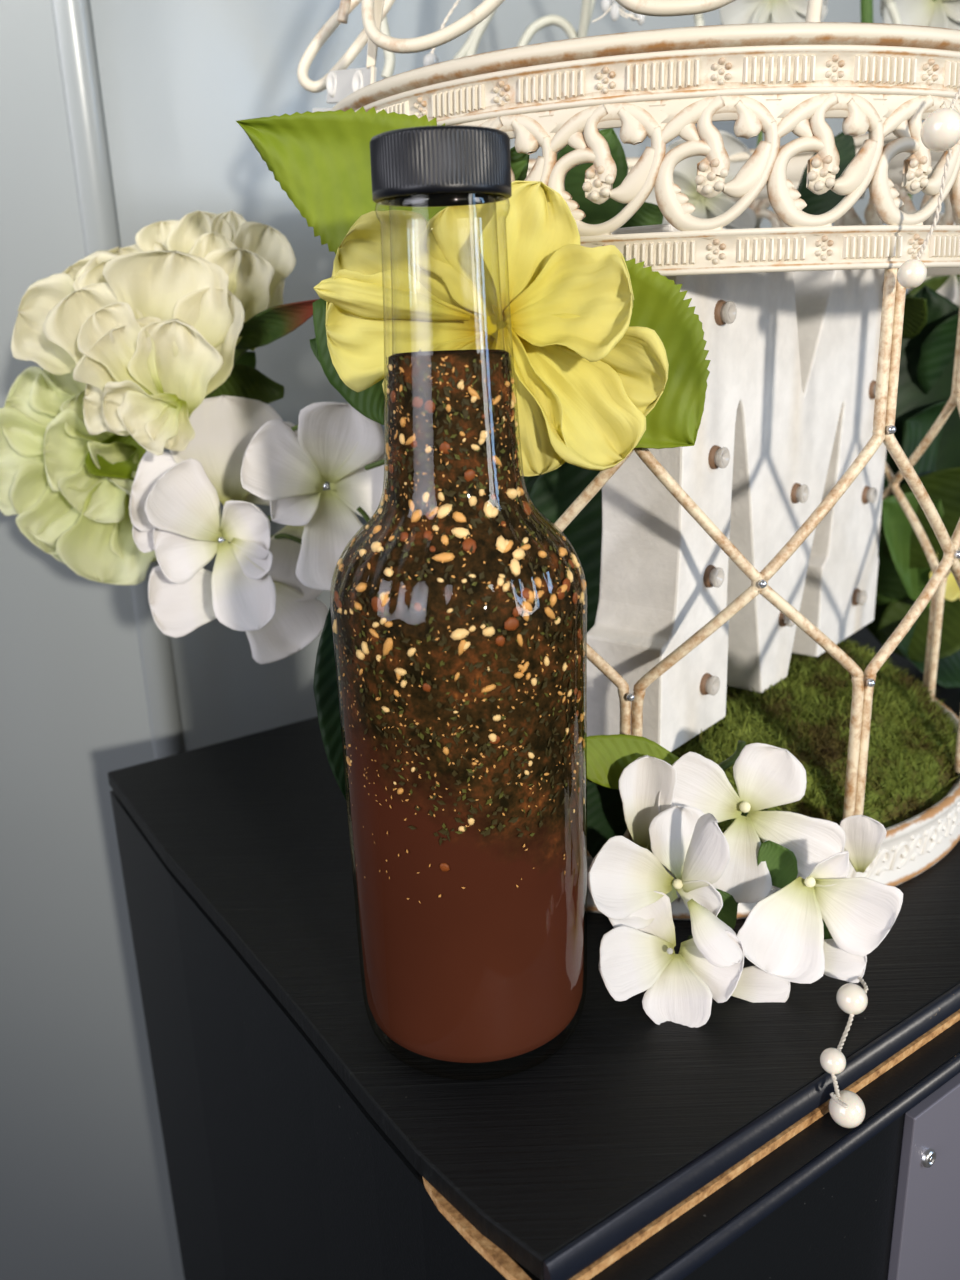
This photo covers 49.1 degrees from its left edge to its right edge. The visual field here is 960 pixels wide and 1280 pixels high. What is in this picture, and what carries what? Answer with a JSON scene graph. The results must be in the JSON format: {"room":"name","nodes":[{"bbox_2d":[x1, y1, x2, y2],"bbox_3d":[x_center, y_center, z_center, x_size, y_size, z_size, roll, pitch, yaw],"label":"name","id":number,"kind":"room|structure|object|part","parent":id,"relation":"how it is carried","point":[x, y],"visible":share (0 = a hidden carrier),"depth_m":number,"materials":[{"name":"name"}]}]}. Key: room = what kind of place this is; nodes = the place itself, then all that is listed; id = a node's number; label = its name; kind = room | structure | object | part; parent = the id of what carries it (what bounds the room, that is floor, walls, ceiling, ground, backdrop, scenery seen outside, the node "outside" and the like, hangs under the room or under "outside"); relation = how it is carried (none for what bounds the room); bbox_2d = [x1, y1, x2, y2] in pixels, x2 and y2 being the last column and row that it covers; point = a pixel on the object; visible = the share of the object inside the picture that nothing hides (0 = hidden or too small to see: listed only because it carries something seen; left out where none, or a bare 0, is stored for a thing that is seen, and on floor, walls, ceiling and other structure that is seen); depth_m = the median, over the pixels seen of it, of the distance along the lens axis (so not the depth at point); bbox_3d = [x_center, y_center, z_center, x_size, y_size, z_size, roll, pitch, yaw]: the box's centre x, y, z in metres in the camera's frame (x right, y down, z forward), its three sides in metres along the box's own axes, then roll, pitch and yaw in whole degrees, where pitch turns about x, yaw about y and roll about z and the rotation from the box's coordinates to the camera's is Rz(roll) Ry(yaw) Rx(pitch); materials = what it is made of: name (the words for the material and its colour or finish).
{"room":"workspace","nodes":[
{"label":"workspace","id":0,"kind":"room"},
{"bbox_2d":[0,0,184,1279],"bbox_3d":[-0.970,-0.273,0.329,1.591,2.250,0.100,-5,18,-9],"label":"wall","id":1,"kind":"structure","parent":0,"point":[85,1189],"depth_m":0.54,"materials":[{"name":"paint"}]},
{"bbox_2d":[90,0,944,750],"bbox_3d":[0.699,-0.559,1.054,2.192,2.250,0.100,-14,21,-33],"label":"wall","id":2,"kind":"structure","parent":0,"point":[177,77],"depth_m":0.49,"materials":[{"name":"paint"}]},
{"bbox_2d":[50,0,185,759],"bbox_3d":[-0.184,-0.333,0.432,0.015,2.250,0.050,-12,20,-30],"label":"trim","id":3,"kind":"structure","parent":2,"relation":"attached to","point":[72,19],"depth_m":0.45,"materials":[{"name":"paint"}]},
{"bbox_3d":[0.276,0.845,0.466,5.500,0.050,5.100,-2,17,0],"label":"floor","id":4,"kind":"structure","parent":0,"visible":0},
{"bbox_2d":[108,626,959,1279],"bbox_3d":[0.194,0.387,0.600,0.629,0.749,0.310,-14,21,-33],"label":"base cabinet","id":5,"kind":"object","parent":4,"relation":"on","point":[299,1144],"visible":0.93,"depth_m":0.28,"materials":[{"name":"black laminate"}]},
{"bbox_2d":[0,366,156,584],"bbox_3d":[-0.143,-0.067,0.404,0.102,0.089,0.046,-2,17,0],"label":"flower","id":6,"kind":"object","parent":5,"relation":"on","point":[68,487],"visible":0.7,"depth_m":0.40,"materials":[{"name":"plant"}]},
{"bbox_2d":[330,125,586,1079],"bbox_3d":[-0.005,-0.002,0.251,0.060,0.215,0.060,-5,18,-9],"label":"sauce bottle","id":7,"kind":"object","parent":5,"relation":"on","point":[458,623],"visible":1,"depth_m":0.23,"materials":[{"name":"clear glass"}]},
{"bbox_2d":[313,462,626,858],"bbox_3d":[0.005,-0.002,0.331,0.090,0.118,0.092,2,18,12],"label":"greenery","id":8,"kind":"object","parent":5,"relation":"on","point":[553,492],"visible":0.44,"depth_m":0.31,"materials":[{"name":"green plant"}]},
{"bbox_2d":[297,0,959,919],"bbox_3d":[0.062,-0.141,0.373,0.247,0.402,0.238,-2,17,0],"label":"birdcage","id":9,"kind":"object","parent":5,"relation":"on","point":[776,80],"visible":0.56,"depth_m":0.27,"materials":[{"name":"beige paint"}]},
{"bbox_2d":[129,395,387,663],"bbox_3d":[-0.073,-0.038,0.372,0.097,0.093,0.048,-2,17,0],"label":"hydrangea","id":10,"kind":"object","parent":9,"relation":"hanging from","point":[242,454],"visible":0.96,"depth_m":0.36,"materials":[{"name":"white plant"}]},
{"bbox_2d":[11,210,317,455],"bbox_3d":[-0.108,-0.108,0.363,0.114,0.079,0.059,-2,17,0],"label":"flower","id":11,"kind":"object","parent":10,"relation":"on","point":[158,326],"visible":1,"depth_m":0.36,"materials":[{"name":"white plant"}]},
{"bbox_3d":[-0.096,-0.096,0.380,0.011,0.034,0.044,13,23,40],"label":"stem","id":12,"kind":"part","parent":11,"relation":"part of","materials":[{"name":"green"}]},
{"bbox_3d":[-0.071,-0.037,0.381,0.021,0.004,0.002,8,20,28],"label":"stem","id":13,"kind":"part","parent":10,"relation":"part of","materials":[{"name":"green plant"}]},
{"bbox_3d":[-0.067,-0.076,0.379,0.019,0.008,0.002,9,21,32],"label":"stem","id":14,"kind":"part","parent":10,"relation":"part of","materials":[{"name":"green plant"}]},
{"bbox_3d":[-0.039,-0.042,0.353,0.005,0.006,0.002,-2,17,0],"label":"stem","id":15,"kind":"part","parent":10,"relation":"part of","materials":[{"name":"green plant"}]},
{"bbox_3d":[-0.034,-0.058,0.347,0.009,0.004,0.002,5,19,20],"label":"stem","id":16,"kind":"part","parent":10,"relation":"part of","materials":[{"name":"green plant"}]},
{"bbox_2d":[423,0,459,65],"bbox_3d":[-0.011,-0.207,0.354,0.017,0.027,0.005,-2,17,0],"label":"string","id":17,"kind":"object","parent":9,"relation":"hanging from","point":[430,58],"visible":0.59,"depth_m":0.35,"materials":[{"name":"plastic"}]},
{"bbox_2d":[236,107,710,476],"bbox_3d":[-0.004,-0.092,0.275,0.128,0.094,0.044,2,18,11],"label":"blossom","id":18,"kind":"object","parent":9,"relation":"attached to","point":[608,362],"visible":0.87,"depth_m":0.27,"materials":[{"name":"yellow plant"}]},
{"bbox_2d":[476,305,506,338],"bbox_3d":[0.004,-0.083,0.275,0.012,0.012,0.007,-2,17,0],"label":"flower center","id":19,"kind":"object","parent":18,"relation":"on","point":[490,324],"depth_m":0.27,"materials":[{"name":"yellow plant"}]},
{"bbox_2d":[592,0,645,24],"bbox_3d":[0.051,-0.237,0.392,0.020,0.014,0.012,-2,17,0],"label":"blossom","id":20,"kind":"object","parent":9,"relation":"attached to","point":[606,6],"visible":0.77,"depth_m":0.39,"materials":[{"name":"white plant"}]},
{"bbox_2d":[645,130,762,228],"bbox_3d":[0.098,-0.193,0.460,0.057,0.053,0.015,-2,17,0],"label":"blossom","id":21,"kind":"object","parent":9,"relation":"attached to","point":[685,171],"visible":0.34,"depth_m":0.46,"materials":[{"name":"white plant"}]},
{"bbox_2d":[897,88,959,288],"bbox_3d":[0.110,-0.111,0.257,0.013,0.047,0.010,9,20,31],"label":"string","id":22,"kind":"object","parent":9,"relation":"hanging from","point":[940,130],"visible":1,"depth_m":0.25,"materials":[{"name":"beige"}]},
{"bbox_2d":[583,734,902,1027],"bbox_3d":[0.072,0.062,0.289,0.094,0.067,0.047,-5,18,-10],"label":"hydrangea","id":23,"kind":"object","parent":5,"relation":"on","point":[820,921],"visible":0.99,"depth_m":0.28,"materials":[{"name":"white plant"}]},
{"bbox_3d":[0.069,0.067,0.295,0.007,0.030,0.030,13,23,40],"label":"stem","id":24,"kind":"part","parent":23,"relation":"part of","materials":[{"name":"white"}]},
{"bbox_3d":[0.069,0.035,0.303,0.018,0.011,0.003,-7,18,-15],"label":"stem","id":25,"kind":"part","parent":23,"relation":"part of","materials":[{"name":"green plant"}]},
{"bbox_2d":[583,639,959,852],"bbox_3d":[0.072,0.018,0.421,0.240,0.035,0.235,-2,17,0],"label":"moss","id":26,"kind":"object","parent":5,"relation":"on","point":[807,713],"visible":0.25,"depth_m":0.36,"materials":[{"name":"green plant"}]},
{"bbox_2d":[585,223,886,751],"bbox_3d":[0.101,-0.061,0.373,0.032,0.154,0.181,12,22,38],"label":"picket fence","id":27,"kind":"object","parent":26,"relation":"on","point":[789,403],"visible":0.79,"depth_m":0.34,"materials":[{"name":"white paint"}]},
{"bbox_2d":[700,673,711,694],"bbox_3d":[0.073,0.014,0.338,0.002,0.007,0.007,12,22,38],"label":"socket","id":28,"kind":"object","parent":27,"relation":"attached to","point":[705,678],"depth_m":0.33,"materials":[{"name":"brown"}]},
{"bbox_2d":[557,128,855,227],"bbox_3d":[0.083,-0.160,0.372,0.144,0.047,0.017,-14,21,-34],"label":"greenery","id":29,"kind":"object","parent":27,"relation":"on","point":[648,213],"visible":0.31,"depth_m":0.34,"materials":[{"name":"green plant"}]},
{"bbox_2d":[703,565,715,587],"bbox_3d":[0.072,-0.020,0.327,0.002,0.007,0.007,12,22,38],"label":"socket","id":30,"kind":"object","parent":27,"relation":"attached to","point":[709,571],"depth_m":0.32,"materials":[{"name":"brown"}]},
{"bbox_3d":[0.074,0.014,0.337,0.004,0.006,0.006,12,22,38],"label":"bulb","id":31,"kind":"part","parent":27,"relation":"part of","materials":[{"name":"white"}]},
{"bbox_2d":[708,445,720,468],"bbox_3d":[0.071,-0.055,0.317,0.002,0.007,0.007,12,22,38],"label":"screw","id":32,"kind":"object","parent":27,"relation":"attached to","point":[714,451],"depth_m":0.31,"materials":[{"name":"brown"}]},
{"bbox_3d":[0.073,-0.020,0.326,0.004,0.006,0.006,12,22,38],"label":"bulb","id":33,"kind":"part","parent":27,"relation":"part of","materials":[{"name":"white wood"}]},
{"bbox_2d":[714,300,725,325],"bbox_3d":[0.070,-0.095,0.305,0.002,0.007,0.007,12,22,38],"label":"screw","id":34,"kind":"object","parent":27,"relation":"attached to","point":[719,305],"depth_m":0.30,"materials":[{"name":"brown"}]},
{"bbox_3d":[0.072,-0.055,0.316,0.004,0.006,0.006,12,22,38],"label":"bulb","id":35,"kind":"part","parent":27,"relation":"part of","materials":[{"name":"white wood"}]},
{"bbox_3d":[0.071,-0.095,0.304,0.004,0.006,0.006,12,22,38],"label":"bulb","id":36,"kind":"part","parent":27,"relation":"part of","materials":[{"name":"white wood"}]},
{"bbox_2d":[779,612,785,626],"bbox_3d":[0.109,-0.008,0.377,0.002,0.007,0.007,12,22,38],"label":"socket","id":37,"kind":"object","parent":27,"relation":"attached to","point":[782,618],"depth_m":0.37,"materials":[{"name":"brown"}]},
{"bbox_3d":[0.110,-0.008,0.376,0.004,0.006,0.006,12,22,38],"label":"bulb","id":38,"kind":"part","parent":27,"relation":"part of","materials":[{"name":"white"}]},
{"bbox_2d":[791,483,800,502],"bbox_3d":[0.111,-0.051,0.367,0.002,0.007,0.007,12,22,38],"label":"screw","id":39,"kind":"object","parent":27,"relation":"attached to","point":[795,487],"depth_m":0.36,"materials":[{"name":"brown"}]},
{"bbox_3d":[0.112,-0.051,0.366,0.004,0.006,0.006,12,22,38],"label":"bulb","id":40,"kind":"part","parent":27,"relation":"part of","materials":[{"name":"white wood"}]},
{"bbox_2d":[852,588,860,605],"bbox_3d":[0.154,-0.018,0.431,0.002,0.007,0.007,12,22,38],"label":"socket","id":41,"kind":"object","parent":27,"relation":"attached to","point":[856,592],"depth_m":0.43,"materials":[{"name":"brown"}]},
{"bbox_3d":[0.155,-0.017,0.430,0.004,0.006,0.006,12,22,38],"label":"bulb","id":42,"kind":"part","parent":27,"relation":"part of","materials":[{"name":"white wood"}]},
{"bbox_2d":[862,486,869,503],"bbox_3d":[0.154,-0.058,0.420,0.002,0.007,0.007,12,22,38],"label":"screw","id":43,"kind":"object","parent":27,"relation":"attached to","point":[865,489],"depth_m":0.42,"materials":[{"name":"brown"}]},
{"bbox_3d":[0.156,-0.058,0.419,0.004,0.006,0.006,12,22,38],"label":"bulb","id":44,"kind":"part","parent":27,"relation":"part of","materials":[{"name":"white wood"}]},
{"bbox_2d":[869,380,875,398],"bbox_3d":[0.152,-0.097,0.407,0.002,0.007,0.007,12,22,38],"label":"screw","id":45,"kind":"object","parent":27,"relation":"attached to","point":[872,383],"depth_m":0.40,"materials":[{"name":"brown"}]},
{"bbox_2d":[720,0,827,145],"bbox_3d":[0.134,-0.155,0.516,0.055,0.331,0.023,-4,17,-7],"label":"blossom","id":46,"kind":"object","parent":5,"relation":"on","point":[738,11],"visible":0.34,"depth_m":0.47,"materials":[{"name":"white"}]},
{"bbox_3d":[0.127,-0.144,0.515,0.041,0.310,0.012,-15,22,-37],"label":"stem","id":47,"kind":"part","parent":46,"relation":"part of","materials":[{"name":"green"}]},
{"bbox_2d":[820,977,867,1127],"bbox_3d":[0.092,0.102,0.266,0.011,0.016,0.049,4,18,19],"label":"string","id":48,"kind":"object","parent":5,"relation":"on","point":[846,1108],"visible":1,"depth_m":0.25,"materials":[{"name":"beige"}]},
{"bbox_2d":[865,275,959,687],"bbox_3d":[0.216,-0.073,0.492,0.100,0.191,0.075,-2,17,0],"label":"greenery","id":49,"kind":"object","parent":5,"relation":"on","point":[930,321],"visible":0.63,"depth_m":0.48,"materials":[{"name":"green plant"}]},
{"bbox_2d":[907,213,959,306],"bbox_3d":[0.207,-0.167,0.469,0.050,0.044,0.016,-2,17,0],"label":"blossom","id":50,"kind":"object","parent":49,"relation":"attached to","point":[949,289],"visible":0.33,"depth_m":0.47,"materials":[{"name":"white plant"}]},
{"bbox_2d":[930,553,959,600],"bbox_3d":[0.226,-0.034,0.484,0.037,0.034,0.012,-2,17,0],"label":"blossom","id":51,"kind":"object","parent":49,"relation":"on","point":[952,591],"visible":0.2,"depth_m":0.49,"materials":[{"name":"yellow plant"}]},
{"bbox_2d":[880,0,959,200],"bbox_3d":[0.207,-0.156,0.515,0.052,0.329,0.026,-2,17,0],"label":"blossom","id":52,"kind":"object","parent":5,"relation":"on","point":[932,13],"visible":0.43,"depth_m":0.48,"materials":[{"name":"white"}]},
{"bbox_2d":[860,0,872,22],"bbox_3d":[0.173,-0.280,0.470,0.009,0.036,0.006,-2,17,0],"label":"stem","id":53,"kind":"object","parent":52,"relation":"attached to","point":[866,6],"visible":0.32,"depth_m":0.47,"materials":[{"name":"green plant"}]},
{"bbox_3d":[0.161,0.167,0.320,0.120,0.120,0.003,-14,21,-33],"label":"metal plate","id":54,"kind":"part","parent":5,"relation":"part of","materials":[{"name":"grey metal"}]}
]}

